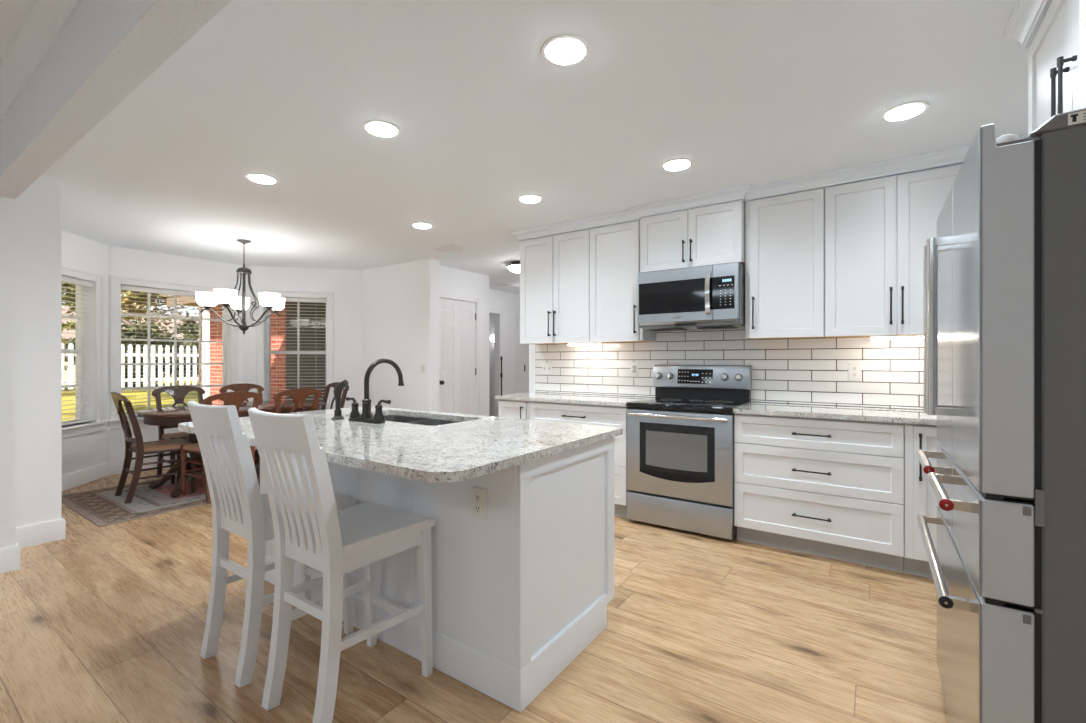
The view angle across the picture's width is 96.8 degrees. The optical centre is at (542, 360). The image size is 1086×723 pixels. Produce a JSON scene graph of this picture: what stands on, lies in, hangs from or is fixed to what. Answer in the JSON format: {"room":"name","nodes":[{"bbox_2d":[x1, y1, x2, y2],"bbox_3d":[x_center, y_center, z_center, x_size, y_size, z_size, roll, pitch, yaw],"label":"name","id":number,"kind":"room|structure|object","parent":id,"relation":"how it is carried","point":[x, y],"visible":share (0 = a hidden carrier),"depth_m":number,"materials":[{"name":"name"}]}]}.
{"room":"kitchen","nodes":[
{"label":"kitchen","id":0,"kind":"room"},
{"bbox_2d":[0,0,32,60],"bbox_3d":[-2.478,-1.430,-0.828,5.650,0.220,5.230,0,0,34],"label":"ceiling","id":1,"kind":"structure","parent":0,"point":[12,12],"depth_m":1.86,"materials":[{"name":"white paint"}]},
{"bbox_2d":[16,177,60,526],"bbox_3d":[-4.101,0.000,3.700,1.650,2.480,0.280,0,0,34],"label":"wall","id":2,"kind":"structure","parent":0,"point":[38,208],"depth_m":3.26,"materials":[{"name":"white paint"}]},
{"bbox_2d":[0,517,65,573],"bbox_3d":[-5.220,1.169,1.391,1.817,0.143,5.387,0,0,34],"label":"baseboard","id":3,"kind":"structure","parent":2,"relation":"attached to","point":[52,530],"depth_m":3.21,"materials":[{"name":"white wood"}]},
{"bbox_2d":[61,230,107,475],"bbox_3d":[-4.650,0.050,4.569,0.160,2.580,1.368,0,0,-11],"label":"wall","id":4,"kind":"structure","parent":0,"point":[80,452],"depth_m":4.99,"materials":[{"name":"white paint"}]},
{"bbox_2d":[61,265,106,438],"bbox_3d":[-4.631,-0.077,4.630,0.200,1.644,0.946,0,0,-11],"label":"window","id":5,"kind":"structure","parent":4,"relation":"in","point":[87,427],"depth_m":4.96,"materials":[{"name":"white wood"}]},
{"bbox_2d":[61,315,77,387],"bbox_3d":[-4.708,-0.085,4.615,0.013,1.380,0.670,0,0,-11],"label":"grille","id":6,"kind":"object","parent":5,"relation":"attached to","point":[69,351],"depth_m":4.94,"materials":[{"name":"white wood"}]},
{"bbox_2d":[61,276,92,425],"bbox_3d":[-4.625,-0.089,4.631,0.063,1.434,0.724,0,0,-11],"label":"window blind","id":7,"kind":"object","parent":5,"relation":"attached to","point":[64,279],"visible":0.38,"depth_m":4.79,"materials":[{"name":"white plastic"}]},
{"bbox_2d":[0,0,231,198],"bbox_3d":[-0.977,-1.157,1.316,5.300,0.405,0.115,0,0,34],"label":"beam","id":8,"kind":"structure","parent":0,"point":[109,48],"depth_m":1.72,"materials":[{"name":"white paint"}]},
{"bbox_2d":[0,0,84,123],"bbox_3d":[-1.043,-1.277,1.247,5.270,0.086,0.074,0,0,34],"label":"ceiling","id":9,"kind":"structure","parent":8,"relation":"attached to","point":[44,22],"depth_m":1.94,"materials":[{"name":"white paint"}]},
{"bbox_2d":[108,245,242,461],"bbox_3d":[-4.368,0.050,5.795,0.160,2.580,1.486,0,0,34],"label":"wall","id":10,"kind":"structure","parent":0,"point":[127,262],"depth_m":5.54,"materials":[{"name":"white paint"}]},
{"bbox_2d":[108,275,238,428],"bbox_3d":[-4.357,-0.087,5.758,0.200,1.664,1.301,0,0,34],"label":"window","id":11,"kind":"structure","parent":10,"relation":"in","point":[116,282],"depth_m":5.58,"materials":[{"name":"white wood"}]},
{"bbox_2d":[121,293,222,408],"bbox_3d":[-4.421,-0.095,5.802,0.013,1.400,1.025,0,0,34],"label":"grille","id":12,"kind":"object","parent":11,"relation":"attached to","point":[175,363],"depth_m":5.79,"materials":[{"name":"white wood"}]},
{"bbox_2d":[121,285,228,416],"bbox_3d":[-4.351,-0.099,5.754,0.063,1.454,1.079,0,0,34],"label":"window blind","id":13,"kind":"object","parent":11,"relation":"attached to","point":[123,287],"visible":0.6,"depth_m":5.64,"materials":[{"name":"white plastic"}]},
{"bbox_2d":[243,266,361,407],"bbox_3d":[-3.206,0.050,6.548,1.642,2.580,0.160,0,0,-13],"label":"wall","id":14,"kind":"structure","parent":0,"point":[346,285],"depth_m":6.55,"materials":[{"name":"white paint"}]},
{"bbox_2d":[61,447,256,491],"bbox_3d":[-3.246,1.169,5.743,3.726,0.143,1.634,0,0,-29],"label":"baseboard","id":15,"kind":"structure","parent":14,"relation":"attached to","point":[71,480],"depth_m":5.03,"materials":[{"name":"white wood"}]},
{"bbox_2d":[256,289,334,409],"bbox_3d":[-3.313,-0.092,6.493,0.976,1.674,0.200,0,0,-13],"label":"window","id":16,"kind":"structure","parent":14,"relation":"in","point":[329,352],"depth_m":6.50,"materials":[{"name":"white wood"}]},
{"bbox_2d":[266,297,326,406],"bbox_3d":[-3.311,-0.104,6.487,0.754,1.464,0.063,0,0,-13],"label":"window blind","id":17,"kind":"object","parent":16,"relation":"attached to","point":[312,300],"visible":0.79,"depth_m":6.48,"materials":[{"name":"white plastic"}]},
{"bbox_2d":[297,302,299,388],"bbox_3d":[-3.330,-0.100,6.569,0.024,1.410,0.012,0,0,-13],"label":"grille","id":18,"kind":"object","parent":16,"relation":"attached to","point":[298,309],"depth_m":6.56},
{"bbox_2d":[362,258,439,411],"bbox_3d":[-1.885,0.000,6.311,1.350,2.480,0.155,0,0,34],"label":"wall","id":19,"kind":"structure","parent":0,"point":[401,302],"depth_m":6.13,"materials":[{"name":"white paint"}]},
{"bbox_2d":[421,363,425,372],"bbox_3d":[-1.468,0.090,5.921,0.080,0.120,0.016,0,0,34],"label":"switch plate","id":20,"kind":"object","parent":19,"relation":"attached to","point":[423,365],"visible":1,"depth_m":5.92,"materials":[{"name":"white plastic"}]},
{"bbox_2d":[440,292,479,414],"bbox_3d":[-1.155,0.175,6.541,0.015,2.130,0.900,0,0,34],"label":"door frame","id":21,"kind":"structure","parent":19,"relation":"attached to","point":[442,294],"depth_m":6.85,"materials":[{"name":"white wood"}]},
{"bbox_2d":[440,265,488,415],"bbox_3d":[-1.172,0.000,6.635,0.120,2.480,1.185,0,0,34],"label":"wall","id":22,"kind":"structure","parent":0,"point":[452,280],"depth_m":6.93,"materials":[{"name":"white paint"}]},
{"bbox_2d":[440,298,475,414],"bbox_3d":[-1.160,0.208,6.549,0.106,2.047,0.757,0,0,34],"label":"door","id":23,"kind":"structure","parent":22,"relation":"attached to","point":[457,318],"depth_m":6.57,"materials":[{"name":"white wood"}]},
{"bbox_2d":[0,461,949,722],"bbox_3d":[-1.437,1.300,2.987,8.250,0.120,12.700,0,0,34],"label":"floor","id":24,"kind":"structure","parent":0,"point":[105,624],"depth_m":2.08,"materials":[{"name":"brown wood"}]},
{"bbox_2d":[0,196,15,547],"bbox_3d":[-4.110,-0.060,3.466,2.300,2.600,0.115,0,0,34],"label":"wall pillar","id":25,"kind":"structure","parent":24,"relation":"on","point":[7,205],"depth_m":2.83,"materials":[{"name":"white paint"}]},
{"bbox_2d":[61,464,259,526],"bbox_3d":[-3.159,1.236,4.993,1.380,0.006,2.480,0,0,34],"label":"rug","id":26,"kind":"object","parent":24,"relation":"on","point":[100,507],"visible":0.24,"depth_m":4.21,"materials":[{"name":"grey fabric"}]},
{"bbox_2d":[111,392,196,503],"bbox_3d":[-3.592,0.756,4.439,0.490,0.955,0.566,0,0,38],"label":"dining chair","id":27,"kind":"object","parent":26,"relation":"on","point":[136,445],"visible":0.84,"depth_m":4.33,"materials":[{"name":"brown wood"}]},
{"bbox_2d":[151,386,204,483],"bbox_3d":[-3.775,0.756,5.125,0.566,0.955,0.490,0,0,34],"label":"dining chair","id":28,"kind":"object","parent":26,"relation":"on","point":[178,393],"visible":0.45,"depth_m":5.10,"materials":[{"name":"brown wood"}]},
{"bbox_2d":[180,391,262,502],"bbox_3d":[-2.945,0.756,4.434,0.566,0.955,0.490,0,0,34],"label":"dining chair","id":29,"kind":"object","parent":26,"relation":"on","point":[236,399],"visible":0.48,"depth_m":4.33,"materials":[{"name":"brown wood"}]},
{"bbox_2d":[136,400,324,497],"bbox_3d":[-3.153,0.855,5.038,1.000,0.756,1.700,0,0,34],"label":"dining table","id":30,"kind":"object","parent":26,"relation":"on","point":[167,416],"visible":0.3,"depth_m":4.63,"materials":[{"name":"brown wood"}]},
{"bbox_2d":[219,383,263,449],"bbox_3d":[-3.410,0.756,5.639,0.566,0.955,0.490,0,0,34],"label":"dining chair","id":31,"kind":"object","parent":26,"relation":"on","point":[239,387],"visible":0.19,"depth_m":5.78,"materials":[{"name":"brown wood"}]},
{"bbox_2d":[255,388,321,463],"bbox_3d":[-2.617,0.756,4.931,0.566,0.955,0.490,0,0,34],"label":"dining chair","id":32,"kind":"object","parent":26,"relation":"on","point":[299,395],"visible":0.29,"depth_m":4.78,"materials":[{"name":"brown wood"}]},
{"bbox_2d":[320,382,348,409],"bbox_3d":[-2.732,0.756,5.916,0.490,0.955,0.566,0,0,34],"label":"dining chair","id":33,"kind":"object","parent":26,"relation":"on","point":[327,388],"visible":0.23,"depth_m":6.13,"materials":[{"name":"brown wood"}]},
{"bbox_2d":[187,401,355,687],"bbox_3d":[-1.175,0.704,2.088,0.404,1.073,0.551,0,0,34],"label":"bar stool","id":34,"kind":"object","parent":24,"relation":"on","point":[239,507],"visible":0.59,"depth_m":1.91,"materials":[{"name":"white wood"}]},
{"bbox_2d":[248,408,435,722],"bbox_3d":[-0.746,0.704,1.794,0.404,1.073,0.551,0,0,34],"label":"bar stool","id":35,"kind":"object","parent":24,"relation":"on","point":[309,529],"visible":1,"depth_m":1.68,"materials":[{"name":"white wood"}]},
{"bbox_2d":[260,419,613,711],"bbox_3d":[-0.629,0.799,2.557,1.878,0.882,0.793,0,0,34],"label":"kitchen island","id":36,"kind":"object","parent":24,"relation":"on","point":[519,592],"visible":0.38,"depth_m":1.91,"materials":[{"name":"white wood"}]},
{"bbox_2d":[178,406,622,482],"bbox_3d":[-0.763,0.342,2.414,1.990,0.031,1.173,0,0,34],"label":"island countertop","id":37,"kind":"structure","parent":36,"relation":"on","point":[474,446],"depth_m":1.96,"materials":[{"name":"stone"}]},
{"bbox_2d":[331,380,347,419],"bbox_3d":[-1.131,0.217,2.674,0.096,0.218,0.068,0,0,34],"label":"sprayer","id":38,"kind":"object","parent":37,"relation":"on","point":[338,388],"visible":1,"depth_m":2.67,"materials":[{"name":"brown metal"}]},
{"bbox_2d":[346,358,403,423],"bbox_3d":[-0.877,0.158,2.654,0.362,0.336,0.276,0,0,34],"label":"faucet","id":39,"kind":"object","parent":37,"relation":"on","point":[366,416],"visible":1,"depth_m":2.56,"materials":[{"name":"brown metal"}]},
{"bbox_2d":[384,415,459,425],"bbox_3d":[-0.769,0.464,2.777,0.824,0.212,0.394,0,0,34],"label":"sink","id":40,"kind":"object","parent":37,"relation":"in","point":[394,418],"visible":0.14,"depth_m":3.00,"materials":[{"name":"metal"}]},
{"bbox_2d":[471,487,485,519],"bbox_3d":[-0.243,0.536,1.810,0.076,0.112,0.009,0,0,34],"label":"wall outlet","id":41,"kind":"object","parent":36,"relation":"attached to","point":[478,496],"visible":1,"depth_m":1.80,"materials":[{"name":"white plastic"}]},
{"bbox_2d":[475,504,480,513],"bbox_3d":[-0.244,0.557,1.808,0.032,0.031,0.004,0,0,34],"label":"socket","id":42,"kind":"object","parent":41,"relation":"attached to","point":[477,506],"depth_m":1.81,"materials":[{"name":"white plastic"}]},
{"bbox_2d":[475,493,480,501],"bbox_3d":[-0.244,0.515,1.808,0.032,0.031,0.004,0,0,34],"label":"socket","id":43,"kind":"object","parent":41,"relation":"attached to","point":[477,495],"depth_m":1.81,"materials":[{"name":"white plastic"}]},
{"bbox_2d":[500,356,502,394],"bbox_3d":[-0.639,0.590,7.412,0.120,1.300,0.120,0,0,34],"label":"pole","id":44,"kind":"object","parent":24,"relation":"on","point":[501,357],"visible":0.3,"depth_m":7.40,"materials":[{"name":"black metal"}]},
{"bbox_2d":[498,399,528,419],"bbox_3d":[-0.114,0.799,4.587,0.338,0.882,0.644,0,0,34],"label":"base cabinet","id":45,"kind":"object","parent":24,"relation":"on","point":[518,409],"visible":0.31,"depth_m":4.35,"materials":[{"name":"white wood"}]},
{"bbox_2d":[529,401,629,516],"bbox_3d":[0.416,0.799,4.224,0.943,0.882,0.644,0,0,34],"label":"base cabinet","id":46,"kind":"object","parent":24,"relation":"on","point":[600,415],"visible":0.28,"depth_m":3.84,"materials":[{"name":"white wood"}]},
{"bbox_2d":[495,392,654,406],"bbox_3d":[0.246,0.341,4.356,1.387,0.030,0.642,0,0,34],"label":"countertop","id":47,"kind":"structure","parent":46,"relation":"on","point":[607,400],"depth_m":4.23,"materials":[{"name":"stone"}]},
{"bbox_2d":[626,365,751,539],"bbox_3d":[1.118,0.639,3.702,0.775,1.202,0.690,0,0,34],"label":"range","id":48,"kind":"object","parent":24,"relation":"on","point":[680,440],"visible":0.97,"depth_m":3.50,"materials":[{"name":"grey metal"}]},
{"bbox_2d":[626,398,749,412],"bbox_3d":[1.112,0.337,3.692,0.773,0.036,0.583,0,0,34],"label":"cooktop","id":49,"kind":"object","parent":48,"relation":"in","point":[669,405],"depth_m":3.56,"materials":[{"name":"black glass"}]},
{"bbox_2d":[734,413,903,572],"bbox_3d":[1.839,0.799,3.248,0.926,0.882,0.644,0,0,34],"label":"base cabinet","id":50,"kind":"object","parent":24,"relation":"on","point":[829,488],"visible":0.98,"depth_m":2.99,"materials":[{"name":"white wood"}]},
{"bbox_2d":[733,402,936,424],"bbox_3d":[2.227,0.341,2.997,1.850,0.030,0.642,0,0,34],"label":"countertop","id":51,"kind":"structure","parent":50,"relation":"on","point":[895,415],"depth_m":3.07,"materials":[{"name":"stone"}]},
{"bbox_2d":[904,423,939,578],"bbox_3d":[2.603,0.799,2.724,0.922,0.882,0.644,0,0,34],"label":"base cabinet","id":52,"kind":"object","parent":24,"relation":"on","point":[919,497],"visible":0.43,"depth_m":2.72,"materials":[{"name":"white wood"}]},
{"bbox_2d":[916,108,1085,722],"bbox_3d":[1.593,0.348,1.276,0.917,1.785,0.928,0,0,34],"label":"refrigerator","id":53,"kind":"object","parent":24,"relation":"on","point":[1005,265],"visible":1,"depth_m":1.08,"materials":[{"name":"grey metal"}]},
{"bbox_2d":[489,313,493,415],"bbox_3d":[0.385,0.000,9.469,4.520,2.480,0.150,0,0,34],"label":"wall","id":54,"kind":"structure","parent":0,"point":[491,316],"depth_m":10.40,"materials":[{"name":"white paint"}]},
{"bbox_2d":[489,289,519,416],"bbox_3d":[-0.794,0.000,8.670,0.120,2.480,2.600,0,0,34],"label":"wall","id":55,"kind":"structure","parent":0,"point":[509,303],"depth_m":8.73,"materials":[{"name":"white paint"}]},
{"bbox_2d":[489,308,501,399],"bbox_3d":[-0.993,0.170,8.261,0.015,2.140,0.920,0,0,34],"label":"trim","id":56,"kind":"structure","parent":55,"relation":"attached to","point":[499,312],"depth_m":8.58,"materials":[{"name":"white wood"}]},
{"bbox_2d":[515,314,528,392],"bbox_3d":[-0.292,0.190,9.272,0.026,2.100,0.760,0,0,34],"label":"door","id":57,"kind":"structure","parent":55,"relation":"in","point":[521,350],"depth_m":9.08,"materials":[{"name":"wood"}]},
{"bbox_2d":[40,0,1029,293],"bbox_3d":[-0.081,-1.390,5.228,8.550,0.300,7.470,0,0,34],"label":"ceiling","id":58,"kind":"structure","parent":0,"point":[753,92],"depth_m":2.41,"materials":[{"name":"white paint"}]},
{"bbox_2d":[195,239,284,333],"bbox_3d":[-3.084,-0.752,5.021,0.810,0.974,0.788,0,0,34],"label":"chandelier","id":59,"kind":"object","parent":58,"relation":"hanging from","point":[227,298],"visible":1,"depth_m":4.92,"materials":[{"name":"white glass"}]},
{"bbox_2d":[245,173,277,183],"bbox_3d":[-1.916,-1.232,3.291,0.196,0.016,0.196,0,0,34],"label":"recessed light","id":60,"kind":"object","parent":58,"relation":"in","point":[255,177],"visible":1,"depth_m":3.26,"materials":[{"name":"white plastic"}]},
{"bbox_2d":[362,120,400,137],"bbox_3d":[-0.863,-1.232,2.581,0.196,0.016,0.196,0,0,34],"label":"recessed light","id":61,"kind":"object","parent":58,"relation":"in","point":[380,128],"visible":1,"depth_m":2.56,"materials":[{"name":"white plastic"}]},
{"bbox_2d":[411,222,432,228],"bbox_3d":[-1.111,-1.232,4.431,0.196,0.016,0.196,0,0,34],"label":"recessed light","id":62,"kind":"object","parent":58,"relation":"in","point":[422,225],"visible":1,"depth_m":4.39,"materials":[{"name":"white plastic"}]},
{"bbox_2d":[433,245,463,251],"bbox_3d":[-1.041,-1.236,5.323,0.320,0.008,0.180,0,0,34],"label":"ceiling vent","id":63,"kind":"object","parent":58,"relation":"in","point":[449,247],"visible":1,"depth_m":5.32,"materials":[{"name":"plastic"}]},
{"bbox_2d":[491,283,512,285],"bbox_3d":[-0.672,-1.236,7.859,0.320,0.008,0.180,0,0,34],"label":"ceiling vent","id":64,"kind":"object","parent":58,"relation":"in","point":[498,284],"visible":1,"depth_m":7.85,"materials":[{"name":"plastic"}]},
{"bbox_2d":[507,261,519,273],"bbox_3d":[-0.295,-1.167,6.145,0.333,0.144,0.333,0,0,34],"label":"light","id":65,"kind":"object","parent":58,"relation":"attached to","point":[514,266],"visible":0.44,"depth_m":6.04,"materials":[{"name":"white glass"}]},
{"bbox_2d":[517,194,542,202],"bbox_3d":[-0.099,-1.232,3.700,0.196,0.016,0.196,0,0,34],"label":"recessed light","id":66,"kind":"object","parent":58,"relation":"in","point":[528,198],"visible":1,"depth_m":3.67,"materials":[{"name":"white plastic"}]},
{"bbox_2d":[541,34,589,65],"bbox_3d":[0.090,-1.232,1.931,0.196,0.016,0.196,0,0,34],"label":"recessed light","id":67,"kind":"object","parent":58,"relation":"in","point":[563,49],"visible":1,"depth_m":1.91,"materials":[{"name":"white plastic"}]},
{"bbox_2d":[661,158,692,170],"bbox_3d":[0.849,-1.232,3.056,0.196,0.016,0.196,0,0,34],"label":"recessed light","id":68,"kind":"object","parent":58,"relation":"in","point":[677,164],"visible":1,"depth_m":3.03,"materials":[{"name":"white plastic"}]},
{"bbox_2d":[881,101,929,121],"bbox_3d":[1.800,-1.232,2.403,0.196,0.016,0.196,0,0,34],"label":"recessed light","id":69,"kind":"object","parent":58,"relation":"in","point":[904,111],"visible":1,"depth_m":2.38,"materials":[{"name":"white plastic"}]},
{"bbox_2d":[529,328,923,409],"bbox_3d":[1.546,0.000,3.923,4.030,2.480,0.142,0,0,34],"label":"tile backsplash","id":70,"kind":"structure","parent":0,"point":[814,371],"depth_m":3.72,"materials":[{"name":"tile"}]},
{"bbox_2d":[542,363,551,374],"bbox_3d":[0.040,0.085,4.859,0.118,0.120,0.016,0,0,34],"label":"switch plate","id":71,"kind":"object","parent":70,"relation":"attached to","point":[546,367],"visible":1,"depth_m":4.86,"materials":[{"name":"white plastic"}]},
{"bbox_2d":[520,229,589,343],"bbox_3d":[0.166,-0.663,4.583,0.768,1.006,0.344,0,0,34],"label":"upper cabinet","id":72,"kind":"object","parent":70,"relation":"attached to","point":[554,269],"visible":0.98,"depth_m":4.46,"materials":[{"name":"white wood"}]},
{"bbox_2d":[567,342,601,345],"bbox_3d":[0.375,-0.148,4.382,0.320,0.024,0.070,0,0,34],"label":"light","id":73,"kind":"object","parent":72,"relation":"attached to","point":[588,343],"visible":0.99,"depth_m":4.34,"materials":[{"name":"white plastic"}]},
{"bbox_2d":[590,220,655,342],"bbox_3d":[0.689,-0.663,4.224,0.497,1.006,0.344,0,0,34],"label":"upper cabinet","id":74,"kind":"object","parent":70,"relation":"attached to","point":[614,249],"depth_m":4.12,"materials":[{"name":"white wood"}]},
{"bbox_2d":[630,362,637,375],"bbox_3d":[0.819,0.079,4.328,0.077,0.122,0.009,0,0,34],"label":"wall outlet","id":75,"kind":"object","parent":70,"relation":"attached to","point":[633,365],"visible":1,"depth_m":4.33,"materials":[{"name":"white plastic"}]},
{"bbox_2d":[632,365,635,372],"bbox_3d":[0.818,0.079,4.327,0.033,0.066,0.004,0,0,34],"label":"socket","id":76,"kind":"object","parent":75,"relation":"attached to","point":[633,366],"depth_m":4.33,"materials":[{"name":"plastic"}]},
{"bbox_2d":[641,200,744,271],"bbox_3d":[1.205,-0.942,3.840,0.786,0.457,0.394,0,0,34],"label":"upper cabinet","id":77,"kind":"object","parent":70,"relation":"attached to","point":[713,234],"visible":0.92,"depth_m":3.68,"materials":[{"name":"white wood"}]},
{"bbox_2d":[638,262,744,331],"bbox_3d":[1.180,-0.475,3.800,0.773,0.462,0.458,0,0,34],"label":"microwave","id":78,"kind":"object","parent":77,"relation":"attached to","point":[707,297],"visible":0.99,"depth_m":3.63,"materials":[{"name":"grey metal"}]},
{"bbox_2d":[510,134,1027,240],"bbox_3d":[1.377,-1.202,3.645,3.980,0.074,0.381,0,0,37],"label":"trim","id":79,"kind":"structure","parent":70,"relation":"attached to","point":[951,156],"depth_m":3.40,"materials":[{"name":"white wood"}]},
{"bbox_2d":[745,188,826,339],"bbox_3d":[1.756,-0.663,3.492,0.505,1.006,0.344,0,0,34],"label":"upper cabinet","id":80,"kind":"object","parent":70,"relation":"attached to","point":[785,234],"visible":0.98,"depth_m":3.38,"materials":[{"name":"white wood"}]},
{"bbox_2d":[848,363,860,379],"bbox_3d":[2.188,0.079,3.389,0.078,0.122,0.009,0,0,34],"label":"wall outlet","id":81,"kind":"object","parent":70,"relation":"attached to","point":[854,369],"visible":1,"depth_m":3.39,"materials":[{"name":"white plastic"}]},
{"bbox_2d":[825,164,961,337],"bbox_3d":[2.287,-0.663,3.128,0.778,1.006,0.344,0,0,34],"label":"upper cabinet","id":82,"kind":"object","parent":70,"relation":"attached to","point":[877,231],"visible":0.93,"depth_m":3.08,"materials":[{"name":"white wood"}]},
{"bbox_2d":[870,335,923,339],"bbox_3d":[2.296,-0.148,3.063,0.360,0.024,0.070,0,0,34],"label":"light","id":83,"kind":"object","parent":82,"relation":"attached to","point":[882,336],"visible":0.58,"depth_m":3.06,"materials":[{"name":"white plastic"}]},
{"bbox_3d":[0.823,-0.060,-0.807,0.130,2.600,8.800,0,0,34],"label":"wall","id":84,"kind":"structure","parent":0,"visible":0},
{"bbox_2d":[1028,0,1085,136],"bbox_3d":[1.755,-0.878,1.233,0.633,0.576,0.980,0,0,34],"label":"upper cabinet","id":85,"kind":"object","parent":84,"relation":"attached to","point":[1057,51],"visible":0.49,"depth_m":1.49,"materials":[{"name":"white wood"}]},
{"bbox_2d":[1003,0,1051,47],"bbox_3d":[1.506,-1.202,1.403,0.088,0.074,0.979,0,0,34],"label":"trim","id":86,"kind":"structure","parent":85,"relation":"attached to","point":[1026,17],"depth_m":1.70,"materials":[{"name":"white wood"}]},
{"label":"outside","id":87,"kind":"structure","parent":0,"visible":0},
{"bbox_2d":[61,381,198,421],"bbox_3d":[-24.753,1.490,23.048,53.100,0.200,70.000,0,0,34],"label":"ground","id":88,"kind":"structure","parent":87,"point":[139,396],"depth_m":17.10,"materials":[{"name":"plant"}]},
{"bbox_2d":[61,282,137,330],"bbox_3d":[-10.508,-1.421,9.772,3.470,5.730,3.479,0,0,34],"label":"tree","id":89,"kind":"object","parent":88,"relation":"on","point":[67,325],"visible":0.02,"depth_m":10.52,"materials":[{"name":"green plant"}]},
{"bbox_2d":[61,343,198,389],"bbox_3d":[-17.507,0.235,20.502,0.070,1.810,13.000,0,0,34],"label":"picket fence","id":90,"kind":"object","parent":88,"relation":"on","point":[130,354],"visible":0.24,"depth_m":21.05,"materials":[{"name":"white wood"}]},
{"bbox_2d":[61,285,198,325],"bbox_3d":[-13.152,-1.294,14.382,5.318,5.476,5.387,0,0,34],"label":"tree","id":91,"kind":"object","parent":88,"relation":"on","point":[133,309],"visible":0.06,"depth_m":15.03,"materials":[{"name":"green plant"}]},
{"bbox_2d":[61,307,198,384],"bbox_3d":[-27.276,-0.985,34.482,9.400,4.750,19.200,0,0,34],"label":"house","id":92,"kind":"structure","parent":88,"relation":"on","point":[67,333],"depth_m":30.08,"materials":[{"name":"white"}]},
{"bbox_2d":[64,307,198,387],"bbox_3d":[-19.739,-0.715,23.547,6.178,4.596,6.091,0,0,34],"label":"tree","id":93,"kind":"object","parent":88,"relation":"on","point":[142,330],"visible":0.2,"depth_m":22.85,"materials":[{"name":"green plant"}]},
{"bbox_2d":[203,307,209,398],"bbox_3d":[-6.208,0.145,8.892,0.120,2.489,0.120,0,0,34],"label":"porch column","id":94,"kind":"structure","parent":88,"relation":"on","point":[206,373],"depth_m":8.86,"materials":[{"name":"white wood"}]},
{"bbox_2d":[201,302,285,403],"bbox_3d":[-5.716,0.065,9.319,3.430,2.650,0.300,0,0,34],"label":"brick wall","id":95,"kind":"structure","parent":88,"relation":"on","point":[278,361],"depth_m":8.50,"materials":[{"name":"red brick"}]},
{"bbox_2d":[163,294,219,306],"bbox_3d":[-4.811,-2.060,9.426,4.600,2.000,2.900,0,0,34],"label":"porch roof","id":96,"kind":"structure","parent":95,"relation":"attached to","point":[189,301],"depth_m":9.24,"materials":[{"name":"beige wood"}]},
{"bbox_2d":[286,302,325,400],"bbox_3d":[-3.366,0.065,7.706,2.270,2.650,0.300,0,0,34],"label":"wall","id":97,"kind":"structure","parent":88,"relation":"on","point":[305,333],"depth_m":7.84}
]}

